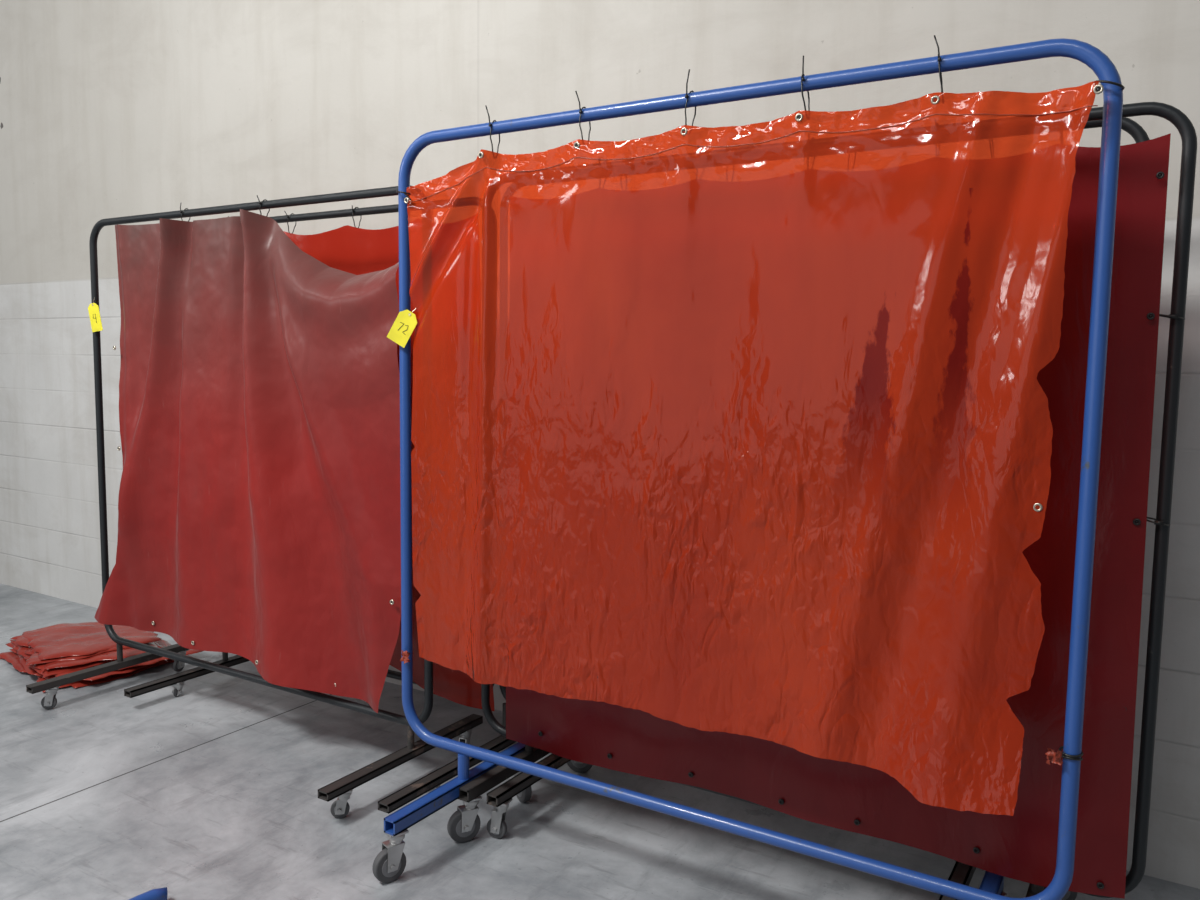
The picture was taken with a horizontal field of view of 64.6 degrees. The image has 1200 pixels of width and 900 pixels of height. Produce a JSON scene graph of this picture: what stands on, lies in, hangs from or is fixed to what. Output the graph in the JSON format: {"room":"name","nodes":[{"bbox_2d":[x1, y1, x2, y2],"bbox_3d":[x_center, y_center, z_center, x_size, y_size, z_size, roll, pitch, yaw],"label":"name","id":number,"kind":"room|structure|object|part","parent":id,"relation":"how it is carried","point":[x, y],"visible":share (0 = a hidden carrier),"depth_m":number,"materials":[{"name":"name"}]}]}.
{"room":"metal workshop","nodes":[
{"label":"metal workshop","id":0,"kind":"room"},
{"bbox_2d":[0,0,1199,888],"bbox_3d":[-1.175,-1.118,4.685,15.000,4.500,0.200,4,6,31],"label":"wall","id":1,"kind":"structure","parent":0,"point":[109,108],"depth_m":4.50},
{"bbox_2d":[0,583,1199,899],"bbox_3d":[-3.268,1.465,1.548,15.000,0.100,8.000,4,6,31],"label":"floor","id":2,"kind":"structure","parent":0,"point":[209,791],"depth_m":3.29,"materials":[{"name":"concrete"}]},
{"bbox_2d":[0,622,201,691],"bbox_3d":[-2.620,1.024,4.971,0.908,0.138,0.785,6,7,43],"label":"curtains","id":3,"kind":"object","parent":2,"relation":"on","point":[52,651],"visible":0.7,"depth_m":4.78,"materials":[{"name":"red plastic"}]},
{"bbox_2d":[129,887,167,899],"bbox_3d":[-1.452,1.314,2.587,0.500,0.050,0.534,4,6,31],"label":"stand","id":4,"kind":"object","parent":2,"relation":"on","point":[160,893],"visible":1,"depth_m":2.75,"materials":[{"name":"metal"}]},
{"bbox_2d":[26,185,482,817],"bbox_3d":[-1.497,0.088,3.946,2.067,2.232,0.830,4,6,31],"label":"screen","id":5,"kind":"object","parent":2,"relation":"on","point":[259,514],"visible":0.98,"depth_m":3.74,"materials":[{"name":"black paint"}]},
{"bbox_2d":[94,209,400,712],"bbox_3d":[-1.495,-0.010,3.875,1.910,1.890,0.171,4,6,31],"label":"curtain","id":6,"kind":"object","parent":5,"relation":"hanging from","point":[259,514],"depth_m":3.73,"materials":[{"name":"plastic"}]},
{"bbox_3d":[-1.488,-0.009,3.950,2.067,1.987,0.032,4,6,31],"label":"tube frame","id":7,"kind":"part","parent":5,"relation":"part of","materials":[{"name":"black paint"}]},
{"bbox_2d":[124,204,515,813],"bbox_3d":[-1.381,0.073,4.112,2.264,2.233,1.036,4,6,31],"label":"screen","id":8,"kind":"object","parent":2,"relation":"on","point":[357,251],"visible":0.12,"depth_m":3.89,"materials":[{"name":"black paint"}]},
{"bbox_3d":[-1.332,-0.045,4.263,2.172,1.992,0.032,4,6,31],"label":"tube frame","id":9,"kind":"part","parent":8,"relation":"part of","materials":[{"name":"black paint"}]},
{"bbox_2d":[283,225,494,710],"bbox_3d":[-1.244,0.008,4.145,1.980,1.920,0.108,4,6,31],"label":"curtain","id":10,"kind":"object","parent":8,"relation":"hanging from","point":[357,251],"depth_m":3.89,"materials":[{"name":"plastic"}]},
{"bbox_2d":[372,35,1124,899],"bbox_3d":[0.206,0.164,2.666,2.110,2.372,0.750,4,6,31],"label":"screen","id":11,"kind":"object","parent":2,"relation":"on","point":[747,430],"visible":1,"depth_m":2.50,"materials":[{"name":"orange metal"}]},
{"bbox_2d":[487,117,1149,899],"bbox_3d":[0.468,0.178,3.047,2.131,2.278,0.880,4,6,31],"label":"screen","id":12,"kind":"object","parent":2,"relation":"on","point":[500,797],"visible":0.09,"depth_m":3.15,"materials":[{"name":"black paint"}]},
{"bbox_2d":[447,102,1196,899],"bbox_3d":[0.473,0.207,2.873,2.142,2.252,0.754,4,6,31],"label":"screen","id":13,"kind":"object","parent":2,"relation":"on","point":[1022,846],"visible":0.32,"depth_m":2.41,"materials":[{"name":"black paint"}]}
]}

